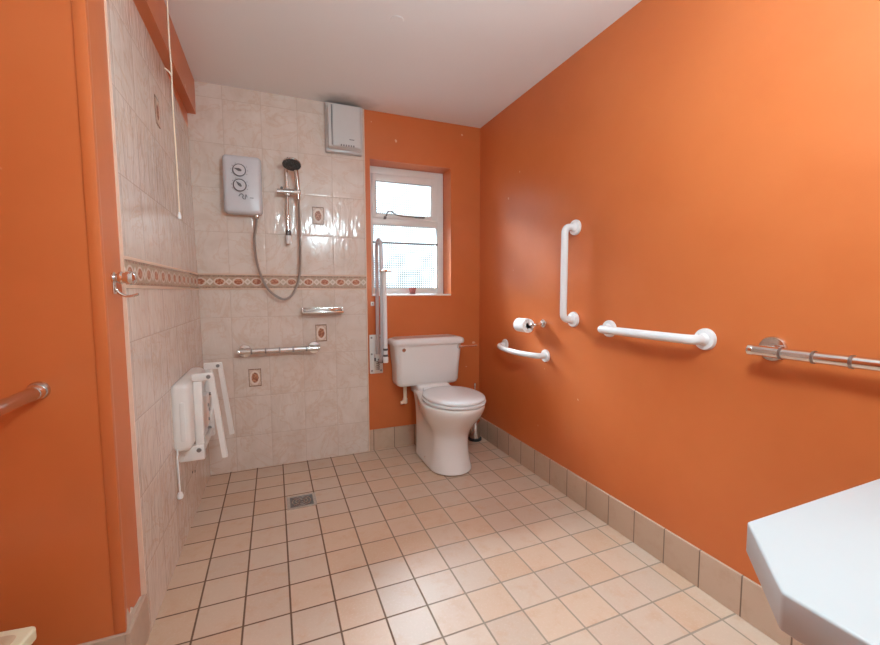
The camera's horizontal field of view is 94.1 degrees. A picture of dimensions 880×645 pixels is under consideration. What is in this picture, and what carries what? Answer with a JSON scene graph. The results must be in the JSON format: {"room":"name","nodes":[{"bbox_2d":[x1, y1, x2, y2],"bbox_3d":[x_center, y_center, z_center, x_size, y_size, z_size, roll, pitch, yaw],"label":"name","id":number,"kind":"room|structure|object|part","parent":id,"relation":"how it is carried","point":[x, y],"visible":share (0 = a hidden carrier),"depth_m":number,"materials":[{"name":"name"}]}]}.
{"room":"accessible bathroom","nodes":[
{"label":"accessible bathroom","id":0,"kind":"room"},
{"bbox_2d":[0,0,210,644],"bbox_3d":[-1.557,-0.168,1.715,0.806,2.325,1.638,-2,5,-22],"label":"wall","id":1,"kind":"structure","parent":0,"point":[93,520],"depth_m":1.11,"materials":[{"name":"orange paint"}]},
{"bbox_2d":[0,381,50,415],"bbox_3d":[-1.159,0.208,0.685,0.550,0.076,0.623,-2,5,-22],"label":"grab rail","id":2,"kind":"object","parent":1,"relation":"attached to","point":[35,391],"visible":1,"depth_m":0.99,"materials":[{"name":"metal"}]},
{"bbox_2d":[78,591,149,644],"bbox_3d":[-1.239,0.967,1.132,0.689,0.148,0.179,-2,5,-22],"label":"baseboard","id":3,"kind":"structure","parent":1,"relation":"attached to","point":[138,632],"depth_m":1.23,"materials":[{"name":"tile"}]},
{"bbox_2d":[111,271,138,297],"bbox_3d":[-0.907,-0.110,1.185,0.062,0.077,0.041,-2,5,-22],"label":"coat hook","id":4,"kind":"object","parent":1,"relation":"attached to","point":[129,277],"visible":1,"depth_m":1.17,"materials":[{"name":"silver metal"}]},
{"bbox_3d":[-0.910,-0.128,1.182,0.056,0.041,0.041,-2,5,-22],"label":"knob","id":5,"kind":"part","parent":4,"relation":"part of","materials":[{"name":"silver metal"}]},
{"bbox_3d":[-0.980,-0.208,1.229,0.062,2.175,0.008,-2,5,-22],"label":"edge trim","id":6,"kind":"part","parent":1,"relation":"part of","materials":[{"name":"beige tile"}]},
{"bbox_3d":[-1.194,-0.242,1.829,0.006,0.010,1.266,-2,5,-22],"label":"pencil trim","id":7,"kind":"part","parent":1,"relation":"part of","materials":[{"name":"beige tile"}]},
{"bbox_3d":[-1.193,-0.154,1.835,0.006,0.010,1.266,-2,5,-22],"label":"pencil trim","id":8,"kind":"part","parent":1,"relation":"part of","materials":[{"name":"beige tile"}]},
{"bbox_2d":[133,0,195,113],"bbox_3d":[-1.100,-1.227,1.512,0.067,0.185,1.790,-2,5,-22],"label":"trim","id":9,"kind":"structure","parent":1,"relation":"attached to","point":[153,13],"depth_m":1.80,"materials":[{"name":"orange paint"}]},
{"bbox_2d":[171,362,233,498],"bbox_3d":[-1.117,0.474,1.955,0.200,0.515,0.474,-2,5,-22],"label":"folding shower seat","id":10,"kind":"object","parent":1,"relation":"attached to","point":[195,402],"visible":1,"depth_m":1.82,"materials":[{"name":"plastic"}]},
{"bbox_3d":[-1.204,0.571,1.967,0.024,0.054,0.370,-2,5,-22],"label":"wall rail","id":11,"kind":"part","parent":10,"relation":"part of","materials":[{"name":"plastic"}]},
{"bbox_3d":[-1.180,0.393,1.938,0.075,0.296,0.445,-2,5,-22],"label":"seat panel","id":12,"kind":"part","parent":10,"relation":"part of","materials":[{"name":"plastic"}]},
{"bbox_3d":[-1.075,0.430,1.830,0.035,0.341,0.020,-2,5,-22],"label":"arm","id":13,"kind":"part","parent":10,"relation":"part of","materials":[{"name":"plastic"}]},
{"bbox_3d":[-1.056,0.241,1.824,0.084,0.032,0.026,-2,5,-22],"label":"hinge plate","id":14,"kind":"part","parent":10,"relation":"part of","materials":[{"name":"plastic"}]},
{"bbox_3d":[-1.199,0.410,2.135,0.035,0.335,0.020,-2,5,-22],"label":"arm","id":15,"kind":"part","parent":10,"relation":"part of","materials":[{"name":"plastic"}]},
{"bbox_3d":[-1.179,0.225,2.129,0.084,0.032,0.026,-2,5,-22],"label":"hinge plate","id":16,"kind":"part","parent":10,"relation":"part of","materials":[{"name":"plastic"}]},
{"bbox_3d":[-1.007,0.425,1.860,0.064,0.388,0.028,-2,5,-22],"label":"leg","id":17,"kind":"part","parent":10,"relation":"part of","materials":[{"name":"plastic"}]},
{"bbox_3d":[-1.131,0.406,2.166,0.064,0.382,0.028,-2,5,-22],"label":"leg","id":18,"kind":"part","parent":10,"relation":"part of","materials":[{"name":"plastic"}]},
{"bbox_2d":[187,81,479,474],"bbox_3d":[-0.668,-0.258,2.851,2.010,2.325,0.233,-2,5,-22],"label":"wall","id":19,"kind":"structure","parent":0,"point":[286,407],"depth_m":2.66,"materials":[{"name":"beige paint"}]},
{"bbox_2d":[222,154,262,218],"bbox_3d":[-1.166,-0.798,2.427,0.206,0.353,0.108,-2,5,-22],"label":"shower","id":20,"kind":"object","parent":19,"relation":"attached to","point":[242,175],"visible":1,"depth_m":2.39,"materials":[{"name":"plastic"}]},
{"bbox_2d":[253,199,300,299],"bbox_3d":[-0.995,-0.448,2.515,0.277,0.624,0.028,-2,5,-22],"label":"shower hose","id":21,"kind":"object","parent":19,"relation":"attached to","point":[298,200],"visible":1,"depth_m":2.54,"materials":[{"name":"silver metal"}]},
{"bbox_2d":[237,341,319,356],"bbox_3d":[-1.005,0.172,2.582,0.493,0.080,0.076,-2,5,-22],"label":"grab rail","id":22,"kind":"object","parent":19,"relation":"attached to","point":[313,347],"visible":1,"depth_m":2.54,"materials":[{"name":"silver metal"}]},
{"bbox_3d":[-0.968,-0.302,2.601,1.001,0.010,0.003,-2,5,-22],"label":"pencil trim","id":23,"kind":"part","parent":19,"relation":"part of","materials":[{"name":"beige tile"}]},
{"bbox_3d":[-0.967,-0.214,2.608,1.001,0.010,0.003,-2,5,-22],"label":"pencil trim","id":24,"kind":"part","parent":19,"relation":"part of","materials":[{"name":"beige tile"}]},
{"bbox_2d":[277,168,300,243],"bbox_3d":[-0.934,-0.747,2.538,0.140,0.519,0.084,-2,5,-22],"label":"riser rail","id":25,"kind":"object","parent":19,"relation":"attached to","point":[287,191],"visible":0.81,"depth_m":2.52,"materials":[{"name":"silver metal"}]},
{"bbox_3d":[-0.940,-0.761,2.524,0.017,0.470,0.017,-2,5,-22],"label":"rail","id":26,"kind":"part","parent":25,"relation":"part of","materials":[{"name":"silver metal"}]},
{"bbox_2d":[282,157,300,198],"bbox_3d":[-0.889,-0.867,2.461,0.109,0.221,0.126,-2,5,-22],"label":"shower","id":27,"kind":"object","parent":25,"relation":"attached to","point":[290,163],"visible":1,"depth_m":2.45,"materials":[{"name":"metal"}]},
{"bbox_3d":[-0.875,-0.864,2.498,0.031,0.210,0.073,0,4,9],"label":"handle","id":28,"kind":"part","parent":27,"relation":"part of","materials":[{"name":"metal"}]},
{"bbox_2d":[294,189,300,194],"bbox_3d":[-0.879,-0.805,2.532,0.039,0.039,0.039,-2,5,-22],"label":"holder","id":29,"kind":"object","parent":25,"relation":"attached to","point":[296,191],"depth_m":2.52,"materials":[{"name":"silver metal"}]},
{"bbox_2d":[301,307,343,313],"bbox_3d":[-0.761,-0.082,2.655,0.255,0.042,0.089,-2,5,-22],"label":"soap dish","id":30,"kind":"object","parent":19,"relation":"attached to","point":[322,309],"visible":1,"depth_m":2.65,"materials":[{"name":"metal"}]},
{"bbox_3d":[-0.776,-0.080,2.694,0.255,0.032,0.006,-2,5,-22],"label":"rail","id":31,"kind":"part","parent":30,"relation":"part of","materials":[{"name":"silver metal"}]},
{"bbox_3d":[-0.745,-0.065,2.619,0.255,0.013,0.007,-2,5,-22],"label":"rail","id":32,"kind":"part","parent":30,"relation":"part of","materials":[{"name":"silver metal"}]},
{"bbox_2d":[324,102,361,156],"bbox_3d":[-0.611,-1.242,2.622,0.232,0.302,0.103,-2,5,-22],"label":"fan","id":33,"kind":"object","parent":19,"relation":"attached to","point":[343,123],"visible":1,"depth_m":2.58,"materials":[{"name":"white plastic"}]},
{"bbox_3d":[-0.590,-1.233,2.582,0.172,0.252,0.010,-2,5,-22],"label":"panel","id":34,"kind":"part","parent":33,"relation":"part of","materials":[{"name":"plastic"}]},
{"bbox_3d":[-0.502,-0.255,2.800,0.007,2.325,0.011,-2,5,-22],"label":"edge trim","id":35,"kind":"part","parent":19,"relation":"part of","materials":[{"name":"beige tile"}]},
{"bbox_2d":[369,166,450,373],"bbox_3d":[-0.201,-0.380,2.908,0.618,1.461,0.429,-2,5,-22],"label":"window","id":36,"kind":"structure","parent":19,"relation":"in","point":[434,181],"depth_m":3.00,"materials":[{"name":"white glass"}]},
{"bbox_3d":[-0.445,0.220,2.861,0.092,0.272,0.008,-2,5,-22],"label":"wall plate","id":37,"kind":"part","parent":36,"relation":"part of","materials":[{"name":"white metal"}]},
{"bbox_3d":[-0.400,-0.098,2.741,0.092,0.924,0.226,-2,5,-26],"label":"folding support rail","id":38,"kind":"part","parent":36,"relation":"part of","materials":[{"name":"white metal"}]},
{"bbox_3d":[-0.357,-0.051,2.662,0.027,0.560,0.033,-2,5,-22],"label":"drop leg","id":39,"kind":"part","parent":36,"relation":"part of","materials":[{"name":"white plastic"}]},
{"bbox_3d":[-0.257,-0.912,3.017,0.499,0.311,0.032,-2,5,-22],"label":"casement sash","id":40,"kind":"part","parent":36,"relation":"part of","materials":[{"name":"white plastic"}]},
{"bbox_3d":[-0.259,-0.486,3.067,0.499,0.460,0.004,-2,5,-22],"label":"pane","id":41,"kind":"part","parent":36,"relation":"part of","materials":[{"name":"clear glass"}]},
{"bbox_3d":[-0.226,-0.203,3.015,0.595,0.012,0.177,-2,5,-22],"label":"sill","id":42,"kind":"part","parent":36,"relation":"part of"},
{"bbox_2d":[409,288,415,293],"bbox_3d":[-0.202,-0.233,3.016,0.058,0.047,0.058,-2,5,-22],"label":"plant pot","id":43,"kind":"object","parent":36,"relation":"on","point":[412,290],"visible":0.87,"depth_m":3.00,"materials":[{"name":"ceramic"}]},
{"bbox_2d":[370,424,469,450],"bbox_3d":[-0.098,0.817,3.045,0.857,0.148,0.011,-2,5,-22],"label":"baseboard","id":44,"kind":"structure","parent":19,"relation":"attached to","point":[383,438],"depth_m":2.94,"materials":[{"name":"tile"}]},
{"bbox_2d":[164,0,641,127],"bbox_3d":[-0.184,-1.311,0.828,2.760,0.080,4.250,-2,5,-22],"label":"ceiling","id":45,"kind":"structure","parent":0,"point":[459,62],"depth_m":2.01,"materials":[{"name":"white paint"}]},
{"bbox_2d":[164,0,180,218],"bbox_3d":[-1.029,-0.864,1.573,0.070,0.920,0.070,-2,5,-22],"label":"pull cord","id":46,"kind":"object","parent":45,"relation":"hanging from","point":[170,73],"visible":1,"depth_m":1.57,"materials":[{"name":"white fabric"}]},
{"bbox_2d":[390,15,403,24],"bbox_3d":[-0.191,-1.346,1.825,0.060,0.002,0.060,-2,5,-22],"label":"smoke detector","id":47,"kind":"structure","parent":45,"relation":"attached to","point":[395,19],"depth_m":1.82,"materials":[{"name":"white paint"}]},
{"bbox_2d":[146,436,779,644],"bbox_3d":[-0.176,1.087,1.011,2.760,0.080,4.250,-2,5,-22],"label":"floor","id":48,"kind":"structure","parent":0,"point":[392,549],"depth_m":1.67,"materials":[{"name":"tile"}]},
{"bbox_2d":[0,626,36,644],"bbox_3d":[-1.077,0.891,0.773,0.380,0.354,0.300,-1,5,-16],"label":"storage box","id":49,"kind":"object","parent":48,"relation":"on","point":[27,635],"visible":1,"depth_m":0.92,"materials":[{"name":"beige plastic"}]},
{"bbox_2d":[287,492,316,510],"bbox_3d":[-0.741,0.956,2.195,0.148,0.006,0.142,-2,5,-22],"label":"floor drain","id":50,"kind":"object","parent":48,"relation":"on","point":[304,500],"visible":1,"depth_m":2.19,"materials":[{"name":"metal"}]},
{"bbox_2d":[387,334,485,475],"bbox_3d":[0.045,0.515,2.682,0.614,0.803,0.741,-2,5,-22],"label":"toilet","id":51,"kind":"object","parent":48,"relation":"on","point":[446,414],"visible":1,"depth_m":2.65,"materials":[{"name":"white ceramic"}]},
{"bbox_3d":[-0.098,0.121,2.882,0.524,0.046,0.209,-2,5,-22],"label":"cistern lid","id":52,"kind":"part","parent":51,"relation":"part of","materials":[{"name":"white ceramic"}]},
{"bbox_3d":[0.083,0.450,2.546,0.372,0.028,0.465,-2,5,-22],"label":"lid","id":53,"kind":"part","parent":51,"relation":"part of","materials":[{"name":"plastic"}]},
{"bbox_3d":[0.204,0.165,2.897,0.136,0.014,0.011,-2,5,-22],"label":"lever arm","id":54,"kind":"part","parent":51,"relation":"part of","materials":[{"name":"silver metal"}]},
{"bbox_2d":[468,383,481,441],"bbox_3d":[0.263,0.669,3.084,0.102,0.434,0.102,-2,5,-22],"label":"toilet brush","id":55,"kind":"object","parent":48,"relation":"on","point":[474,436],"visible":0.7,"depth_m":3.06,"materials":[{"name":"silver metal"}]},
{"bbox_2d":[479,0,879,585],"bbox_3d":[1.071,-0.153,1.397,0.120,2.325,4.200,-2,5,-22],"label":"wall","id":56,"kind":"structure","parent":0,"point":[717,162],"depth_m":1.51,"materials":[{"name":"orange paint"}]},
{"bbox_2d":[497,339,549,361],"bbox_3d":[0.482,0.173,2.576,0.113,0.087,0.524,-2,5,-22],"label":"grab rail","id":57,"kind":"object","parent":56,"relation":"attached to","point":[544,355],"visible":1,"depth_m":2.43,"materials":[{"name":"white plastic"}]},
{"bbox_2d":[527,319,546,327],"bbox_3d":[0.545,0.002,2.445,0.082,0.050,0.190,-2,5,-22],"label":"toilet roll holder","id":58,"kind":"object","parent":56,"relation":"attached to","point":[543,323],"visible":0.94,"depth_m":2.38,"materials":[{"name":"silver metal"}]},
{"bbox_2d":[513,318,533,332],"bbox_3d":[0.503,0.016,2.463,0.084,0.084,0.102,-2,5,-22],"label":"toilet roll","id":59,"kind":"object","parent":58,"relation":"hanging from","point":[520,324],"visible":0.93,"depth_m":2.42,"materials":[{"name":"paper"}]},
{"bbox_3d":[0.539,0.005,2.451,0.077,0.025,0.174,-2,5,-22],"label":"arm","id":60,"kind":"part","parent":58,"relation":"part of","materials":[{"name":"silver metal"}]},
{"bbox_2d":[560,220,580,326],"bbox_3d":[0.663,-0.252,2.121,0.088,0.556,0.080,-2,5,-22],"label":"grab rail","id":61,"kind":"object","parent":56,"relation":"attached to","point":[574,227],"visible":1,"depth_m":2.10,"materials":[{"name":"white plastic"}]},
{"bbox_2d":[479,417,802,644],"bbox_3d":[1.033,0.938,1.409,0.010,0.148,3.900,-2,5,-22],"label":"baseboard","id":62,"kind":"structure","parent":56,"relation":"attached to","point":[744,597],"depth_m":1.70,"materials":[{"name":"tile"}]},
{"bbox_2d":[597,320,716,349],"bbox_3d":[0.846,0.046,1.696,0.086,0.080,0.542,-2,5,-22],"label":"grab rail","id":63,"kind":"object","parent":56,"relation":"attached to","point":[704,338],"visible":1,"depth_m":1.56,"materials":[{"name":"white plastic"}]},
{"bbox_2d":[745,336,879,371],"bbox_3d":[1.126,0.105,1.007,0.086,0.080,0.673,-2,5,-22],"label":"grab rail","id":64,"kind":"object","parent":56,"relation":"attached to","point":[771,348],"visible":1,"depth_m":1.15,"materials":[{"name":"silver metal"}]},
{"bbox_2d":[746,479,879,644],"bbox_3d":[1.049,0.734,0.190,0.874,0.740,1.362,-2,5,-22],"label":"countertop","id":65,"kind":"structure","parent":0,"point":[816,563],"depth_m":0.57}
]}

